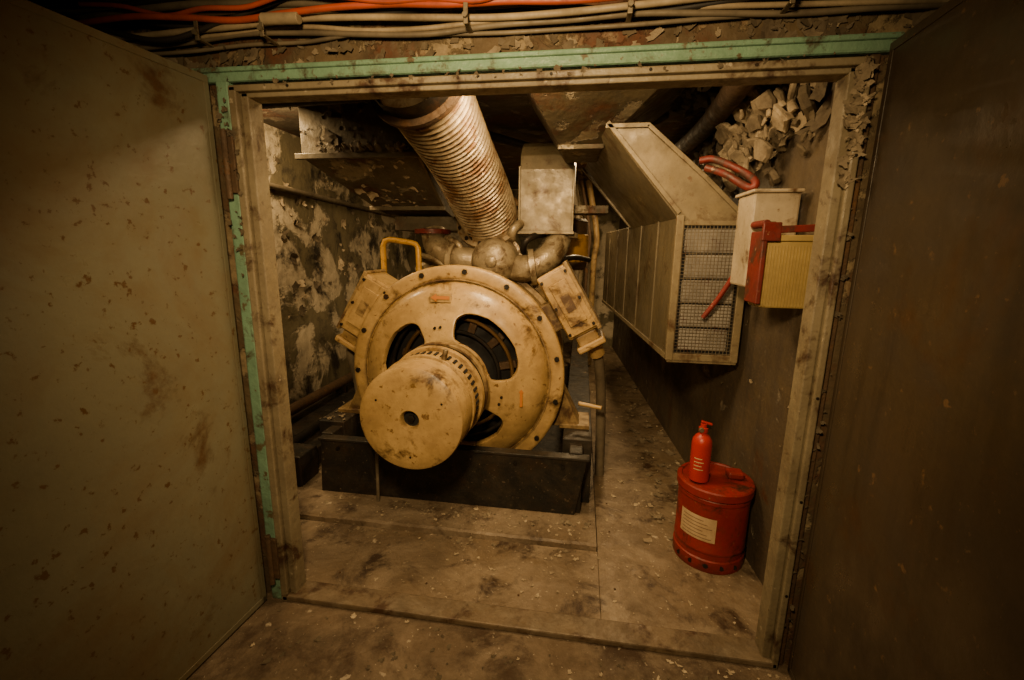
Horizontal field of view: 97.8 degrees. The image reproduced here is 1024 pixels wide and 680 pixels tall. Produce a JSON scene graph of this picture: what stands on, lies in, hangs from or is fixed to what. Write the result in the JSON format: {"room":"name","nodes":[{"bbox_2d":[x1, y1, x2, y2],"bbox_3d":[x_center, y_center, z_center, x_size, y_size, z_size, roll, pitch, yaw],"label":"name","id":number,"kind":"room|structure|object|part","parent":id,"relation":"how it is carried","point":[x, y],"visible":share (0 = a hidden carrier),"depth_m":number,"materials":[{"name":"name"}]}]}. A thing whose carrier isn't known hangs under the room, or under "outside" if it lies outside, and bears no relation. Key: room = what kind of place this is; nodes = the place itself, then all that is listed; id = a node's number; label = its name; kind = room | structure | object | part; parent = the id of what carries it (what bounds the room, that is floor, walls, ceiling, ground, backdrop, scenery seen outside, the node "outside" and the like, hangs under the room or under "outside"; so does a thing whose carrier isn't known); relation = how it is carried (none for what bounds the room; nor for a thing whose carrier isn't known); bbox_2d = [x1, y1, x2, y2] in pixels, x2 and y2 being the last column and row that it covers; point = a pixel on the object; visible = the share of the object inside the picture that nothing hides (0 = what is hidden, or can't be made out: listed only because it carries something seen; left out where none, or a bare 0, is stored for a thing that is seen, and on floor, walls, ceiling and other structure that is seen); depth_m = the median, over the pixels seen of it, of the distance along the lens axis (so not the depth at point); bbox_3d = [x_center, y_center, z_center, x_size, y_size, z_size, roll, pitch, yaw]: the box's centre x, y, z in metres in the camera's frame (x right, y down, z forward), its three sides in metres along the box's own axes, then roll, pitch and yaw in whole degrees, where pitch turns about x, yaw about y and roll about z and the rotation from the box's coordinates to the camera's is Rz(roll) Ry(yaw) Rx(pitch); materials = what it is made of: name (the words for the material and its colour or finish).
{"room":"bunker corridor","nodes":[
{"label":"bunker corridor","id":0,"kind":"room"},
{"bbox_2d":[28,0,271,593],"bbox_3d":[-1.559,-0.096,1.783,1.190,2.310,0.100,2,12,8],"label":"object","id":1,"kind":"object","parent":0,"point":[129,28],"visible":0.02,"depth_m":1.59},
{"bbox_2d":[216,81,305,600],"bbox_3d":[-0.928,0.090,1.688,0.104,2.000,0.088,2,12,8],"label":"door frame","id":2,"kind":"structure","parent":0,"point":[252,112],"depth_m":1.64,"materials":[{"name":"paint"}]},
{"bbox_2d":[0,0,262,679],"bbox_3d":[-1.133,0.200,1.179,0.045,1.960,0.981,3,12,13],"label":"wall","id":3,"kind":"structure","parent":2,"relation":"attached to","point":[128,546],"depth_m":1.22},
{"bbox_2d":[2,0,207,82],"bbox_3d":[-1.098,-0.748,0.978,0.003,0.022,0.981,3,12,13],"label":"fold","id":4,"kind":"object","parent":3,"relation":"attached to","point":[27,5],"visible":1,"depth_m":1.15,"materials":[{"name":"paint"}]},
{"bbox_2d":[203,81,266,600],"bbox_3d":[-0.999,0.119,1.635,0.004,1.938,0.018,2,12,8],"label":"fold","id":5,"kind":"object","parent":3,"relation":"attached to","point":[205,85],"visible":1,"depth_m":1.60,"materials":[{"name":"paint"}]},
{"bbox_2d":[227,136,239,193],"bbox_3d":[-0.941,-0.587,1.503,0.032,0.180,0.014,2,12,8],"label":"hinge leaf","id":6,"kind":"object","parent":2,"relation":"attached to","point":[231,142],"depth_m":1.50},
{"bbox_2d":[271,538,280,578],"bbox_3d":[-0.959,0.882,1.806,0.032,0.180,0.014,2,12,8],"label":"hinge leaf","id":7,"kind":"object","parent":2,"relation":"attached to","point":[273,540],"depth_m":1.80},
{"bbox_2d":[264,123,426,403],"bbox_3d":[-1.615,-0.544,4.323,0.100,2.360,5.100,2,12,8],"label":"wall","id":8,"kind":"structure","parent":0,"point":[314,358],"depth_m":3.77,"materials":[{"name":"beige paint"}]},
{"bbox_2d":[267,156,389,317],"bbox_3d":[-1.610,-0.867,3.801,0.054,1.254,2.767,2,12,8],"label":"flakes","id":9,"kind":"object","parent":8,"relation":"attached to","point":[293,256],"depth_m":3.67,"materials":[{"name":"paint"}]},
{"bbox_2d":[269,182,388,215],"bbox_3d":[-1.534,-1.255,4.114,0.040,0.160,4.601,2,12,8],"label":"conduit","id":10,"kind":"object","parent":8,"relation":"attached to","point":[271,185],"visible":0.13,"depth_m":3.68,"materials":[{"name":"brown metal"}]},
{"bbox_2d":[186,593,790,679],"bbox_3d":[-0.546,1.339,0.803,3.600,0.080,2.060,2,12,8],"label":"floor","id":11,"kind":"structure","parent":0,"point":[355,643],"depth_m":1.61,"materials":[{"name":"brown concrete"}]},
{"bbox_2d":[179,596,266,679],"bbox_3d":[-1.122,1.150,1.369,0.003,0.023,0.981,3,12,13],"label":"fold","id":12,"kind":"object","parent":11,"relation":"on","point":[254,608],"visible":1,"depth_m":1.63,"materials":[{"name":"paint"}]},
{"bbox_2d":[250,612,686,677],"bbox_3d":[-0.061,1.158,1.498,1.845,0.007,0.426,2,12,8],"label":"debris corridor","id":13,"kind":"object","parent":11,"relation":"on","point":[353,615],"depth_m":1.60,"materials":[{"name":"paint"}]},
{"bbox_2d":[256,610,707,679],"bbox_3d":[-0.069,1.167,1.447,1.837,0.011,0.525,2,12,8],"label":"debris","id":14,"kind":"object","parent":11,"relation":"on","point":[317,639],"visible":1,"depth_m":1.60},
{"bbox_2d":[653,659,778,679],"bbox_3d":[0.694,1.164,1.504,0.445,0.011,0.183,2,12,8],"label":"debris","id":15,"kind":"object","parent":11,"relation":"on","point":[683,670],"visible":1,"depth_m":1.55,"materials":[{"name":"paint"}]},
{"bbox_2d":[788,666,794,679],"bbox_3d":[0.857,1.234,1.081,0.003,0.023,0.987,3,12,12],"label":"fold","id":16,"kind":"object","parent":11,"relation":"on","point":[789,670],"visible":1,"depth_m":1.52,"materials":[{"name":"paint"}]},
{"bbox_2d":[262,86,719,188],"bbox_3d":[0.039,-1.688,3.883,3.600,0.100,5.200,2,12,8],"label":"ceiling","id":17,"kind":"structure","parent":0,"point":[511,115],"depth_m":3.00,"materials":[{"name":"metal"}]},
{"bbox_2d":[262,85,754,364],"bbox_3d":[-0.165,-0.453,3.672,2.866,2.181,3.846,2,12,8],"label":"pipe","id":18,"kind":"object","parent":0,"point":[728,98],"depth_m":2.67,"materials":[{"name":"brown metal"}]},
{"bbox_2d":[288,103,357,113],"bbox_3d":[-1.164,-1.255,2.162,1.274,0.115,0.857,2,12,8],"label":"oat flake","id":19,"kind":"object","parent":18,"relation":"attached to","point":[336,107],"depth_m":2.48,"materials":[{"name":"paint"}]},
{"bbox_2d":[295,103,457,232],"bbox_3d":[-0.779,-1.145,3.159,0.840,0.709,1.264,2,12,8],"label":"ceiling beam","id":20,"kind":"structure","parent":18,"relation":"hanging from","point":[370,157],"depth_m":2.66,"materials":[{"name":"metal"}]},
{"bbox_2d":[577,163,588,181],"bbox_3d":[0.697,-1.674,4.256,1.033,0.104,1.940,2,12,8],"label":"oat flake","id":21,"kind":"object","parent":18,"relation":"attached to","point":[579,170],"visible":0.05,"depth_m":5.07,"materials":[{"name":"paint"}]},
{"bbox_2d":[527,88,686,162],"bbox_3d":[0.435,-1.112,2.139,0.900,0.305,1.144,2,12,8],"label":"hopper","id":22,"kind":"object","parent":18,"relation":"hanging from","point":[575,122],"depth_m":2.14,"materials":[{"name":"brown metal"}]},
{"bbox_2d":[582,120,744,364],"bbox_3d":[0.838,-0.691,3.297,0.695,1.137,2.494,1,12,4],"label":"ventilation duct","id":23,"kind":"object","parent":18,"relation":"attached to","point":[673,258],"visible":0.95,"depth_m":2.17,"materials":[{"name":"metal"}]},
{"bbox_3d":[0.784,-0.244,2.161,0.034,0.695,0.031,2,12,8],"label":"frame","id":24,"kind":"part","parent":23,"relation":"part of","materials":[{"name":"paint"}]},
{"bbox_3d":[0.929,0.086,2.206,0.336,0.035,0.029,2,12,8],"label":"frame","id":25,"kind":"part","parent":23,"relation":"part of","materials":[{"name":"paint"}]},
{"bbox_3d":[0.928,-0.543,2.080,0.318,0.022,0.025,2,12,8],"label":"frame","id":26,"kind":"part","parent":23,"relation":"part of","materials":[{"name":"paint"}]},
{"bbox_3d":[1.081,-0.224,2.118,0.036,0.680,0.031,2,12,8],"label":"frame","id":27,"kind":"part","parent":23,"relation":"part of","materials":[{"name":"paint"}]},
{"bbox_2d":[297,343,762,638],"bbox_3d":[-0.020,0.590,4.321,3.150,0.180,5.070,2,12,8],"label":"floor","id":28,"kind":"structure","parent":0,"point":[614,559],"depth_m":2.16,"materials":[{"name":"paint"}]},
{"bbox_2d":[290,372,354,486],"bbox_3d":[-1.270,0.393,4.357,0.630,0.280,4.500,2,12,8],"label":"trench","id":29,"kind":"object","parent":28,"relation":"on","point":[306,412],"visible":0.15,"depth_m":3.29,"materials":[{"name":"black paint"}]},
{"bbox_3d":[-0.776,1.024,2.119,2.335,0.040,0.405,2,12,8],"label":"plate","id":30,"kind":"part","parent":28,"relation":"part of","materials":[{"name":"brown metal"}]},
{"bbox_2d":[318,218,605,514],"bbox_3d":[-0.134,-0.121,3.547,1.710,1.643,3.522,2,12,8],"label":"diesel generator","id":31,"kind":"object","parent":28,"relation":"on","point":[465,393],"visible":0.95,"depth_m":2.44,"materials":[{"name":"beige paint"}]},
{"bbox_3d":[-0.858,-0.181,2.566,0.203,0.253,0.008,2,12,8],"label":"terminal box panel","id":32,"kind":"part","parent":31,"relation":"part of","materials":[{"name":"beige paint"}]},
{"bbox_3d":[-0.741,0.744,2.462,0.018,0.310,0.028,2,12,8],"label":"drain rod","id":33,"kind":"part","parent":31,"relation":"part of","materials":[{"name":"brown metal"}]},
{"bbox_3d":[-0.743,-0.513,3.006,0.288,0.354,0.038,2,12,8],"label":"yellow rail","id":34,"kind":"part","parent":31,"relation":"part of","materials":[{"name":"metal"}]},
{"bbox_2d":[370,96,518,247],"bbox_3d":[-0.279,-0.981,2.461,0.462,0.942,1.319,4,12,15],"label":"pipe","id":35,"kind":"object","parent":31,"relation":"attached to","point":[451,136],"visible":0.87,"depth_m":2.26,"materials":[{"name":"metal"}]},
{"bbox_3d":[-0.355,0.739,2.452,1.504,0.335,0.050,2,12,8],"label":"skid plate","id":36,"kind":"part","parent":31,"relation":"part of","materials":[{"name":"black paint"}]},
{"bbox_2d":[517,143,607,235],"bbox_3d":[0.373,-1.043,3.128,0.585,0.610,0.655,2,12,8],"label":"metal box","id":37,"kind":"object","parent":31,"relation":"on","point":[546,191],"visible":0.83,"depth_m":2.86,"materials":[{"name":"galvanised steel"}]},
{"bbox_3d":[0.299,-0.197,2.382,0.208,0.262,0.008,2,12,8],"label":"terminal box panel","id":38,"kind":"part","parent":31,"relation":"part of","materials":[{"name":"beige paint"}]},
{"bbox_2d":[578,402,601,409],"bbox_3d":[0.449,0.378,2.567,0.137,0.029,0.024,6,13,25],"label":"tap","id":39,"kind":"object","parent":31,"relation":"on","point":[583,404],"depth_m":2.56,"materials":[{"name":"beige paint"}]},
{"bbox_3d":[1.135,0.629,4.148,0.814,0.041,5.070,2,12,8],"label":"plate","id":40,"kind":"part","parent":28,"relation":"part of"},
{"bbox_2d":[672,461,755,574],"bbox_3d":[0.939,0.808,2.104,0.330,0.429,0.330,2,12,8],"label":"can","id":41,"kind":"object","parent":28,"relation":"on","point":[711,520],"visible":0.94,"depth_m":1.99,"materials":[{"name":"red paint"}]},
{"bbox_2d":[688,420,712,482],"bbox_3d":[0.850,0.495,2.007,0.086,0.281,0.086,2,12,8],"label":"fire extinguisher","id":42,"kind":"object","parent":41,"relation":"on","point":[701,445],"visible":1,"depth_m":1.98,"materials":[{"name":"red paint"}]},
{"bbox_3d":[0.941,0.650,2.071,0.330,0.043,0.330,2,12,8],"label":"can lid","id":43,"kind":"part","parent":41,"relation":"part of","materials":[{"name":"red paint"}]},
{"bbox_3d":[1.026,0.617,2.061,0.070,0.035,0.060,2,12,8],"label":"lid handle","id":44,"kind":"part","parent":41,"relation":"part of","materials":[{"name":"red paint"}]},
{"bbox_2d":[447,189,619,346],"bbox_3d":[0.361,-0.989,6.608,3.300,2.360,0.100,2,12,8],"label":"wall","id":45,"kind":"structure","parent":0,"point":[610,222],"depth_m":6.45,"materials":[{"name":"brown concrete"}]},
{"bbox_2d":[213,0,885,84],"bbox_3d":[0.018,-1.001,1.352,1.975,0.325,0.100,2,12,8],"label":"lintel","id":46,"kind":"object","parent":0,"point":[869,22],"depth_m":1.33,"materials":[{"name":"metal"}]},
{"bbox_2d":[30,0,949,55],"bbox_3d":[-0.247,-0.985,1.294,3.252,0.193,0.100,2,12,8],"label":"cable bundle","id":47,"kind":"object","parent":46,"relation":"attached to","point":[186,28],"visible":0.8,"depth_m":1.32,"materials":[{"name":"rubber"}]},
{"bbox_2d":[149,6,935,68],"bbox_3d":[-0.337,-0.894,1.366,2.890,0.136,0.035,2,12,8],"label":"flakes","id":48,"kind":"object","parent":46,"relation":"attached to","point":[769,29],"visible":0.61,"depth_m":1.25,"materials":[{"name":"paint"}]},
{"bbox_2d":[192,32,904,73],"bbox_3d":[-0.022,-0.837,1.322,2.100,0.015,0.036,2,12,8],"label":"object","id":49,"kind":"object","parent":46,"relation":"attached to","point":[886,35],"visible":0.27,"depth_m":1.28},
{"bbox_2d":[612,82,835,584],"bbox_3d":[1.352,-0.416,3.885,0.497,2.360,5.100,2,12,8],"label":"wall","id":50,"kind":"structure","parent":0,"point":[749,420],"depth_m":2.07,"materials":[{"name":"paint"}]},
{"bbox_2d":[219,129,233,198],"bbox_3d":[-0.953,-0.585,1.494,0.020,0.220,0.020,2,12,8],"label":"hinge pin","id":51,"kind":"object","parent":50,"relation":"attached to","point":[223,132],"visible":1,"depth_m":1.49,"materials":[{"name":"brown metal"}]},
{"bbox_2d":[210,46,243,276],"bbox_3d":[-0.946,-0.580,1.498,0.078,0.735,0.028,2,12,8],"label":"flakes","id":52,"kind":"object","parent":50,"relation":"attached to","point":[232,132],"visible":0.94,"depth_m":1.48,"materials":[{"name":"paint"}]},
{"bbox_2d":[265,534,275,584],"bbox_3d":[-0.972,0.884,1.796,0.020,0.220,0.020,2,12,8],"label":"hinge pin","id":53,"kind":"object","parent":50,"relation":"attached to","point":[267,537],"visible":1,"depth_m":1.79,"materials":[{"name":"brown metal"}]},
{"bbox_2d":[284,580,774,667],"bbox_3d":[-0.001,1.096,1.753,1.905,0.026,0.098,2,12,8],"label":"sill","id":54,"kind":"structure","parent":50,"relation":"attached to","point":[738,650],"depth_m":1.72,"materials":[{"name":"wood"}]},
{"bbox_2d":[242,67,855,103],"bbox_3d":[0.026,-0.775,1.372,1.855,0.016,0.068,2,12,8],"label":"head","id":55,"kind":"object","parent":50,"relation":"attached to","point":[832,74],"visible":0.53,"depth_m":1.34},
{"bbox_2d":[204,39,895,85],"bbox_3d":[-0.020,-0.823,1.335,2.100,0.036,0.036,2,12,8],"label":"trim","id":56,"kind":"structure","parent":50,"relation":"attached to","point":[850,48],"depth_m":1.29,"materials":[{"name":"green paint"}]},
{"bbox_2d":[228,56,874,93],"bbox_3d":[0.022,-0.788,1.360,1.905,0.020,0.088,2,12,8],"label":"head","id":57,"kind":"object","parent":50,"relation":"attached to","point":[843,62],"visible":0.47,"depth_m":1.30},
{"bbox_2d":[264,52,834,85],"bbox_3d":[0.030,-0.787,1.312,1.681,0.035,0.012,2,12,8],"label":"flakes","id":58,"kind":"object","parent":57,"relation":"on","point":[556,68],"visible":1,"depth_m":1.30,"materials":[{"name":"paint"}]},
{"bbox_2d":[286,57,871,597],"bbox_3d":[0.105,0.027,1.466,1.692,1.648,0.002,2,12,8],"label":"screws","id":59,"kind":"object","parent":50,"relation":"attached to","point":[756,64],"visible":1,"depth_m":1.30,"materials":[{"name":"metal"}]},
{"bbox_2d":[699,155,759,318],"bbox_3d":[0.933,-0.446,1.986,0.261,0.726,0.065,11,16,41],"label":"hose","id":60,"kind":"object","parent":50,"relation":"attached to","point":[751,177],"visible":0.78,"depth_m":1.93,"materials":[{"name":"rubber"}]},
{"bbox_2d":[709,83,798,191],"bbox_3d":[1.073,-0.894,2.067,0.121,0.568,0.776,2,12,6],"label":"chunks","id":61,"kind":"object","parent":50,"relation":"attached to","point":[763,150],"visible":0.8,"depth_m":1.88,"materials":[{"name":"paint"}]},
{"bbox_2d":[694,83,817,186],"bbox_3d":[1.146,-0.972,2.269,0.113,0.569,1.371,2,12,5],"label":"chunks","id":62,"kind":"object","parent":50,"relation":"attached to","point":[807,105],"visible":0.22,"depth_m":1.82,"materials":[{"name":"stone"}]},
{"bbox_2d":[697,82,831,198],"bbox_3d":[1.113,-0.866,2.233,0.088,0.767,1.402,2,12,4],"label":"flakes","id":63,"kind":"object","parent":50,"relation":"attached to","point":[817,119],"visible":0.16,"depth_m":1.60,"materials":[{"name":"paint"}]},
{"bbox_2d":[730,188,805,286],"bbox_3d":[1.006,-0.402,1.795,0.180,0.368,0.210,2,12,8],"label":"case","id":64,"kind":"object","parent":50,"relation":"attached to","point":[774,205],"depth_m":1.70,"materials":[{"name":"beige metal"}]},
{"bbox_2d":[744,219,814,303],"bbox_3d":[0.997,-0.284,1.642,0.214,0.299,0.125,2,12,8],"label":"wall bracket","id":65,"kind":"object","parent":50,"relation":"attached to","point":[771,231],"visible":0.94,"depth_m":1.61,"materials":[{"name":"metal"}]},
{"bbox_2d":[748,235,813,308],"bbox_3d":[1.007,-0.254,1.662,0.193,0.262,0.125,2,12,8],"label":"case","id":66,"kind":"object","parent":65,"relation":"attached to","point":[787,260],"visible":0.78,"depth_m":1.61,"materials":[{"name":"yellow metal"}]},
{"bbox_3d":[1.008,-0.372,1.638,0.193,0.022,0.125,2,12,8],"label":"case lid","id":67,"kind":"part","parent":66,"relation":"part of","materials":[{"name":"yellow metal"}]},
{"bbox_2d":[755,58,873,668],"bbox_3d":[0.928,0.197,1.419,0.048,1.945,0.088,2,12,8],"label":"door frame","id":68,"kind":"structure","parent":50,"relation":"attached to","point":[830,191],"depth_m":1.38,"materials":[{"name":"paint"}]},
{"bbox_2d":[791,0,1023,679],"bbox_3d":[0.893,0.287,0.880,0.045,1.960,0.987,3,12,12],"label":"skin","id":69,"kind":"object","parent":68,"relation":"attached to","point":[915,571],"visible":0.94,"depth_m":0.95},
{"bbox_2d":[788,50,893,672],"bbox_3d":[0.970,0.202,1.352,0.004,1.938,0.018,2,12,8],"label":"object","id":70,"kind":"object","parent":69,"relation":"attached to","point":[890,57],"visible":1,"depth_m":1.31,"materials":[{"name":"paint"}]},
{"bbox_2d":[889,0,964,52],"bbox_3d":[0.881,-0.663,0.690,0.003,0.022,0.987,3,12,12],"label":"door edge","id":71,"kind":"object","parent":69,"relation":"attached to","point":[951,4],"visible":1,"depth_m":1.03,"materials":[{"name":"paint"}]},
{"bbox_2d":[783,11,913,664],"bbox_3d":[1.246,0.025,1.369,0.535,2.310,0.100,2,12,8],"label":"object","id":72,"kind":"object","parent":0,"point":[895,21],"visible":0.12,"depth_m":1.33,"materials":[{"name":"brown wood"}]},
{"bbox_2d":[784,107,870,626],"bbox_3d":[0.948,0.189,1.379,0.056,1.754,0.018,4,12,16],"label":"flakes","id":73,"kind":"object","parent":72,"relation":"attached to","point":[836,313],"visible":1,"depth_m":1.37,"materials":[{"name":"brown paint"}]},
{"bbox_2d":[778,54,880,664],"bbox_3d":[0.961,0.194,1.398,0.025,1.960,0.018,2,12,8],"label":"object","id":74,"kind":"object","parent":72,"relation":"attached to","point":[877,56],"visible":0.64,"depth_m":1.36,"materials":[{"name":"brown metal"}]},
{"bbox_2d":[836,55,879,189],"bbox_3d":[0.929,-0.581,1.207,0.081,0.336,0.030,2,12,8],"label":"flakes","id":75,"kind":"object","parent":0,"point":[862,72],"depth_m":1.20,"materials":[{"name":"paint"}]}
]}

